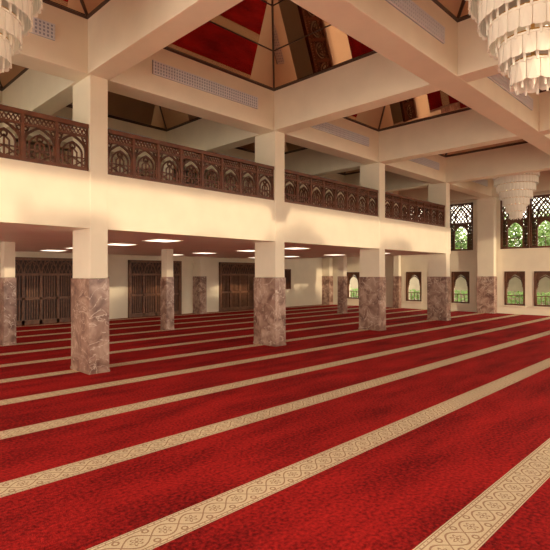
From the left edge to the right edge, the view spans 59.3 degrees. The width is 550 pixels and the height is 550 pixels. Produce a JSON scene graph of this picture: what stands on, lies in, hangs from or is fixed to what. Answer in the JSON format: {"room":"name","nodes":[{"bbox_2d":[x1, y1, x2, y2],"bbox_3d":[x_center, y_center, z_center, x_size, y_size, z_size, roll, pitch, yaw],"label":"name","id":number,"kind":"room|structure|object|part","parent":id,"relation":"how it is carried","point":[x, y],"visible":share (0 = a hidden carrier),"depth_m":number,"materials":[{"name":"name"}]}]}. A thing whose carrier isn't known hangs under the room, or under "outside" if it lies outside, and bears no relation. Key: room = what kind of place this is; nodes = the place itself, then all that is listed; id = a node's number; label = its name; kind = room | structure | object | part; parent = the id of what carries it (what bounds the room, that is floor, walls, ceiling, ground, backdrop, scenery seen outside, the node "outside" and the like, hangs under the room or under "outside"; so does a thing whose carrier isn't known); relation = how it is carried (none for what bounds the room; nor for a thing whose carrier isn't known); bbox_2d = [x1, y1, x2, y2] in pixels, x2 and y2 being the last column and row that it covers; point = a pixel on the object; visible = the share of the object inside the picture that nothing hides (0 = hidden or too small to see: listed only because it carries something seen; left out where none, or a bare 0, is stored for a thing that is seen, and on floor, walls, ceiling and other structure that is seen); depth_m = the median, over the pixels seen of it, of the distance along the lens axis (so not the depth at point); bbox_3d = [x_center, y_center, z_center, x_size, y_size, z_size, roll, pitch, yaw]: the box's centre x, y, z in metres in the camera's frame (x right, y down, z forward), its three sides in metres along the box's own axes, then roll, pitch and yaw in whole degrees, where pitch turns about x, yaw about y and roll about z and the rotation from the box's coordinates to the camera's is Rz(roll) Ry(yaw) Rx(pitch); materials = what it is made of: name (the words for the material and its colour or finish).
{"room":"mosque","nodes":[
{"label":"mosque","id":0,"kind":"room"},
{"bbox_2d":[0,251,321,318],"bbox_3d":[-6.696,-2.035,18.506,0.300,7.470,28.200,0,0,45],"label":"wall","id":1,"kind":"structure","parent":0,"point":[306,273],"depth_m":21.39,"materials":[{"name":"beige paint"}]},
{"bbox_2d":[15,257,72,325],"bbox_3d":[-8.121,0.550,16.752,0.120,2.300,2.460,0,0,45],"label":"door","id":2,"kind":"structure","parent":1,"relation":"in","point":[43,285],"depth_m":16.79,"materials":[{"name":"brown wood"}]},
{"bbox_2d":[128,260,181,317],"bbox_3d":[-4.930,0.550,19.996,0.120,2.300,2.460,0,0,45],"label":"door","id":3,"kind":"structure","parent":1,"relation":"in","point":[144,276],"depth_m":19.74,"materials":[{"name":"brown wood"}]},
{"bbox_2d":[219,262,254,311],"bbox_3d":[-1.705,0.550,23.276,0.120,2.300,2.460,0,0,45],"label":"door","id":4,"kind":"structure","parent":1,"relation":"in","point":[236,279],"depth_m":23.11,"materials":[{"name":"brown wood"}]},
{"bbox_2d":[285,269,290,288],"bbox_3d":[0.515,0.225,25.581,0.060,1.070,0.920,0,0,45],"label":"window","id":5,"kind":"structure","parent":1,"relation":"in","point":[287,271],"depth_m":25.76,"materials":[{"name":"brown wood"}]},
{"bbox_2d":[0,158,450,258],"bbox_3d":[-4.923,-1.285,13.285,9.550,0.970,23.240,0,0,45],"label":"balcony wall","id":6,"kind":"structure","parent":0,"point":[42,205],"depth_m":10.16,"materials":[{"name":"paint"}]},
{"bbox_2d":[0,104,88,170],"bbox_3d":[-4.692,-2.175,6.809,0.100,0.810,4.220,0,0,45],"label":"balcony railing","id":7,"kind":"object","parent":6,"relation":"on","point":[21,122],"visible":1,"depth_m":7.77,"materials":[{"name":"brown wood"}]},
{"bbox_2d":[39,249,67,250],"bbox_3d":[-7.138,-0.790,15.561,0.660,0.020,0.660,0,0,45],"label":"ceiling light panel","id":8,"kind":"object","parent":6,"relation":"attached to","point":[46,249],"visible":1,"depth_m":15.38,"materials":[{"name":"beige paint"}]},
{"bbox_2d":[108,243,137,245],"bbox_3d":[-4.000,-0.790,12.476,0.660,0.020,0.660,0,0,45],"label":"ceiling light panel","id":9,"kind":"object","parent":6,"relation":"attached to","point":[119,244],"visible":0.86,"depth_m":12.35,"materials":[{"name":"beige paint"}]},
{"bbox_2d":[142,239,182,241],"bbox_3d":[-2.575,-0.790,11.073,0.660,0.020,0.660,0,0,45],"label":"ceiling light panel","id":10,"kind":"object","parent":6,"relation":"attached to","point":[154,240],"visible":1,"depth_m":10.92,"materials":[{"name":"beige paint"}]},
{"bbox_2d":[108,129,273,199],"bbox_3d":[-1.523,-2.175,10.032,0.100,0.810,4.220,0,0,45],"label":"balcony railing","id":11,"kind":"object","parent":6,"relation":"on","point":[258,169],"visible":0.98,"depth_m":9.72,"materials":[{"name":"brown wood"}]},
{"bbox_2d":[285,247,310,248],"bbox_3d":[0.595,-0.790,14.296,0.660,0.020,0.660,0,0,45],"label":"ceiling light panel","id":12,"kind":"object","parent":6,"relation":"attached to","point":[288,247],"visible":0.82,"depth_m":14.22,"materials":[{"name":"beige paint"}]},
{"bbox_2d":[285,169,377,216],"bbox_3d":[1.647,-2.175,13.255,0.100,0.810,4.220,0,0,45],"label":"balcony railing","id":13,"kind":"object","parent":6,"relation":"on","point":[356,191],"visible":0.99,"depth_m":13.07,"materials":[{"name":"brown wood"}]},
{"bbox_2d":[385,192,444,226],"bbox_3d":[4.816,-2.175,16.477,0.100,0.810,4.220,0,0,45],"label":"balcony railing","id":14,"kind":"object","parent":6,"relation":"on","point":[408,215],"visible":0.98,"depth_m":16.34,"materials":[{"name":"brown wood"}]},
{"bbox_2d":[0,304,549,549],"bbox_3d":[1.510,1.750,9.736,24.300,0.100,29.200,0,0,45],"label":"floor","id":15,"kind":"structure","parent":0,"point":[415,433],"depth_m":5.08,"materials":[{"name":"red carpet"}]},
{"bbox_2d":[0,132,16,345],"bbox_3d":[-6.512,-0.865,11.776,0.360,5.130,0.300,0,0,45],"label":"column","id":16,"kind":"structure","parent":15,"relation":"on","point":[7,279],"depth_m":11.66,"materials":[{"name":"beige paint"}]},
{"bbox_2d":[70,75,109,374],"bbox_3d":[-3.304,-0.865,8.621,0.780,5.130,0.380,0,0,45],"label":"column","id":17,"kind":"structure","parent":15,"relation":"on","point":[90,280],"depth_m":8.38,"materials":[{"name":"beige paint"}]},
{"bbox_2d":[160,163,174,330],"bbox_3d":[-3.343,-0.865,14.999,0.360,5.130,0.300,0,0,45],"label":"column","id":18,"kind":"structure","parent":15,"relation":"on","point":[167,279],"depth_m":14.89,"materials":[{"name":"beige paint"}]},
{"bbox_2d":[193,257,206,313],"bbox_3d":[-3.325,-0.865,21.320,0.580,5.130,0.360,0,0,45],"label":"column","id":19,"kind":"structure","parent":15,"relation":"on","point":[199,263],"depth_m":21.16,"materials":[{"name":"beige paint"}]},
{"bbox_2d":[253,131,285,346],"bbox_3d":[-0.134,-0.865,11.843,0.780,5.130,0.380,0,0,45],"label":"column","id":20,"kind":"structure","parent":15,"relation":"on","point":[269,279],"depth_m":11.62,"materials":[{"name":"beige paint"}]},
{"bbox_2d":[322,258,332,304],"bbox_3d":[3.014,-0.865,27.766,0.580,5.130,0.360,0,0,45],"label":"column","id":21,"kind":"structure","parent":15,"relation":"on","point":[327,263],"depth_m":27.61,"materials":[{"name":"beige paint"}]},
{"bbox_2d":[337,197,347,313],"bbox_3d":[2.996,-0.865,21.444,0.360,5.130,0.300,0,0,45],"label":"column","id":22,"kind":"structure","parent":15,"relation":"on","point":[342,261],"depth_m":21.33,"materials":[{"name":"beige paint"}]},
{"bbox_2d":[358,162,385,330],"bbox_3d":[3.035,-0.865,15.066,0.780,5.130,0.380,0,0,45],"label":"column","id":23,"kind":"structure","parent":15,"relation":"on","point":[372,279],"depth_m":14.86,"materials":[{"name":"beige paint"}]},
{"bbox_2d":[393,208,401,307],"bbox_3d":[6.270,-0.865,24.774,0.360,5.130,0.300,0,0,45],"label":"column","id":24,"kind":"structure","parent":15,"relation":"on","point":[397,278],"depth_m":24.67,"materials":[{"name":"beige paint"}]},
{"bbox_2d":[427,183,450,320],"bbox_3d":[6.204,-0.865,18.289,0.780,5.130,0.380,0,0,45],"label":"column","id":25,"kind":"structure","parent":15,"relation":"on","point":[438,279],"depth_m":18.11,"materials":[{"name":"beige paint"}]},
{"bbox_2d":[476,197,496,313],"bbox_3d":[9.479,-0.865,21.618,0.780,5.130,0.380,0,0,45],"label":"column","id":26,"kind":"structure","parent":15,"relation":"on","point":[486,207],"depth_m":21.45,"materials":[{"name":"beige paint"}]},
{"bbox_2d":[0,0,549,174],"bbox_3d":[1.493,-5.062,10.243,22.035,1.415,26.791,0,0,45],"label":"skylight","id":27,"kind":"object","parent":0,"point":[273,45],"depth_m":10.17,"materials":[{"name":"red glass"}]},
{"bbox_2d":[0,0,42,72],"bbox_3d":[-3.341,-3.935,5.375,1.609,3.670,1.611,0,0,38],"label":"crystal chandelier","id":28,"kind":"object","parent":27,"relation":"hanging from","point":[16,16],"visible":1,"depth_m":5.44,"materials":[{"name":"beige glass"}]},
{"bbox_2d":[29,17,54,40],"bbox_3d":[-4.520,-3.930,6.857,0.038,0.260,2.720,0,0,45],"label":"ceiling vent","id":29,"kind":"object","parent":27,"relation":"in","point":[42,28],"visible":0.51,"depth_m":7.70,"materials":[{"name":"grey metal"}]},
{"bbox_2d":[56,116,150,144],"bbox_3d":[-4.616,-3.930,13.292,0.038,0.260,2.720,0,0,45],"label":"ceiling vent","id":30,"kind":"object","parent":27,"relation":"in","point":[56,116],"visible":0.23,"depth_m":13.53,"materials":[{"name":"grey"}]},
{"bbox_2d":[152,60,257,108],"bbox_3d":[-1.351,-3.930,10.080,0.038,0.260,2.720,0,0,45],"label":"ceiling vent","id":31,"kind":"object","parent":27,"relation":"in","point":[160,69],"visible":1,"depth_m":9.93,"materials":[{"name":"grey metal"}]},
{"bbox_2d":[208,153,254,167],"bbox_3d":[-1.447,-3.930,16.514,0.038,0.260,2.720,0,0,45],"label":"ceiling vent","id":32,"kind":"object","parent":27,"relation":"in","point":[217,153],"visible":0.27,"depth_m":16.53,"materials":[{"name":"grey"}]},
{"bbox_2d":[311,122,368,145],"bbox_3d":[1.819,-3.930,13.303,0.038,0.260,2.720,0,0,45],"label":"ceiling vent","id":33,"kind":"object","parent":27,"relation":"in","point":[326,127],"visible":0.8,"depth_m":13.35,"materials":[{"name":"grey metal"}]},
{"bbox_2d":[385,0,444,43],"bbox_3d":[1.822,-3.930,6.960,0.038,0.260,2.720,0,0,45],"label":"ceiling vent","id":34,"kind":"object","parent":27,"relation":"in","point":[408,8],"visible":1,"depth_m":7.34,"materials":[{"name":"grey metal"}]},
{"bbox_2d":[410,157,439,169],"bbox_3d":[4.988,-3.930,16.526,0.038,0.260,2.720,0,0,45],"label":"ceiling vent","id":35,"kind":"object","parent":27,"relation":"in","point":[424,161],"visible":0.62,"depth_m":16.84,"materials":[{"name":"grey metal"}]},
{"bbox_2d":[472,179,487,185],"bbox_3d":[8.157,-3.930,19.748,0.038,0.260,2.720,0,0,45],"label":"ceiling vent","id":36,"kind":"object","parent":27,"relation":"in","point":[484,182],"visible":0.41,"depth_m":20.30,"materials":[{"name":"grey"}]},
{"bbox_2d":[465,0,549,95],"bbox_3d":[2.930,-3.935,5.492,1.673,3.670,1.674,0,0,45],"label":"crystal chandelier","id":37,"kind":"object","parent":27,"relation":"hanging from","point":[517,32],"visible":1,"depth_m":5.33,"materials":[{"name":"beige glass"}]},
{"bbox_3d":[2.931,-3.985,5.491,1.580,3.570,1.580,0,0,45],"label":"brass frame","id":38,"kind":"part","parent":37,"relation":"part of","materials":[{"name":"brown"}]},
{"bbox_2d":[488,73,532,110],"bbox_3d":[4.992,-3.930,10.183,0.038,0.260,2.720,0,0,45],"label":"ceiling vent","id":39,"kind":"object","parent":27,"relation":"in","point":[503,82],"visible":0.63,"depth_m":10.03,"materials":[{"name":"grey metal"}]},
{"bbox_2d":[493,172,539,219],"bbox_3d":[9.117,-3.935,18.286,1.611,3.670,1.609,0,0,-34],"label":"crystal chandelier","id":40,"kind":"object","parent":27,"relation":"hanging from","point":[515,192],"visible":0.91,"depth_m":17.89,"materials":[{"name":"beige"}]},
{"bbox_2d":[0,0,549,210],"bbox_3d":[1.506,-3.925,10.231,23.000,0.990,27.900,0,0,45],"label":"ceiling","id":41,"kind":"structure","parent":0,"point":[119,43],"depth_m":10.01,"materials":[{"name":"beige paint"}]},
{"bbox_2d":[333,192,549,315],"bbox_3d":[11.392,-2.035,20.284,23.000,7.470,0.300,0,0,45],"label":"wall","id":42,"kind":"structure","parent":0,"point":[529,260],"depth_m":22.27,"materials":[{"name":"beige paint"}]},
{"bbox_2d":[347,272,359,299],"bbox_3d":[4.378,-0.990,26.985,1.244,4.720,0.220,0,0,45],"label":"window","id":43,"kind":"structure","parent":42,"relation":"in","point":[350,275],"depth_m":27.04,"materials":[{"name":"beige paint"}]},
{"bbox_2d":[403,208,421,302],"bbox_3d":[7.016,-0.990,24.391,1.244,4.720,0.220,0,0,45],"label":"window","id":44,"kind":"structure","parent":42,"relation":"in","point":[409,275],"depth_m":24.41,"materials":[{"name":"beige paint"}]},
{"bbox_2d":[450,202,472,304],"bbox_3d":[8.727,-0.990,22.708,1.244,4.720,0.220,0,0,45],"label":"window","id":45,"kind":"structure","parent":42,"relation":"in","point":[455,225],"depth_m":22.70,"materials":[{"name":"beige paint"}]},
{"bbox_2d":[500,200,528,306],"bbox_3d":[10.438,-0.990,21.025,1.244,4.720,0.220,0,0,45],"label":"window","id":46,"kind":"structure","parent":42,"relation":"in","point":[507,222],"depth_m":21.11,"materials":[{"name":"beige paint"}]},
{"bbox_2d":[530,194,549,307],"bbox_3d":[11.294,-0.990,20.184,1.244,4.720,0.220,0,0,45],"label":"window","id":47,"kind":"structure","parent":42,"relation":"in","point":[538,275],"depth_m":20.41,"materials":[{"name":"beige paint"}]},
{"label":"outside","id":48,"kind":"structure","parent":0,"visible":0},
{"bbox_3d":[2.231,1.885,16.530,100.000,0.130,97.900,0,0,45],"label":"ground","id":49,"kind":"structure","parent":48,"visible":0},
{"bbox_2d":[350,275,549,304],"bbox_3d":[14.742,0.400,31.962,40.200,2.840,0.550,0,0,45],"label":"wall","id":50,"kind":"structure","parent":49,"relation":"on","point":[515,284],"depth_m":31.37,"materials":[{"name":"stone"}]},
{"bbox_2d":[350,288,549,304],"bbox_3d":[11.445,1.351,27.300,30.164,1.157,1.243,0,0,45],"label":"hedge","id":51,"kind":"object","parent":49,"relation":"on","point":[353,289],"visible":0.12,"depth_m":26.23,"materials":[{"name":"green plant"}]},
{"bbox_2d":[452,222,466,248],"bbox_3d":[11.389,-0.910,32.239,3.986,5.461,3.892,0,0,45],"label":"tree","id":52,"kind":"object","parent":49,"relation":"on","point":[458,245],"visible":0.13,"depth_m":31.28,"materials":[{"name":"green plant"}]},
{"bbox_2d":[463,213,523,248],"bbox_3d":[13.319,-1.151,28.990,3.989,5.943,3.982,0,0,45],"label":"tree","id":53,"kind":"object","parent":49,"relation":"on","point":[511,242],"visible":0.12,"depth_m":28.01,"materials":[{"name":"green plant"}]},
{"bbox_2d":[518,208,549,245],"bbox_3d":[18.796,-1.621,31.970,5.259,6.882,5.257,0,0,45],"label":"tree","id":54,"kind":"object","parent":49,"relation":"on","point":[543,208],"visible":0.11,"depth_m":31.59,"materials":[{"name":"green plant"}]},
{"bbox_2d":[535,216,549,245],"bbox_3d":[16.689,-1.160,27.007,4.102,5.960,4.092,0,0,45],"label":"tree","id":55,"kind":"object","parent":49,"relation":"on","point":[546,232],"visible":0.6,"depth_m":27.28,"materials":[{"name":"green plant"}]}
]}

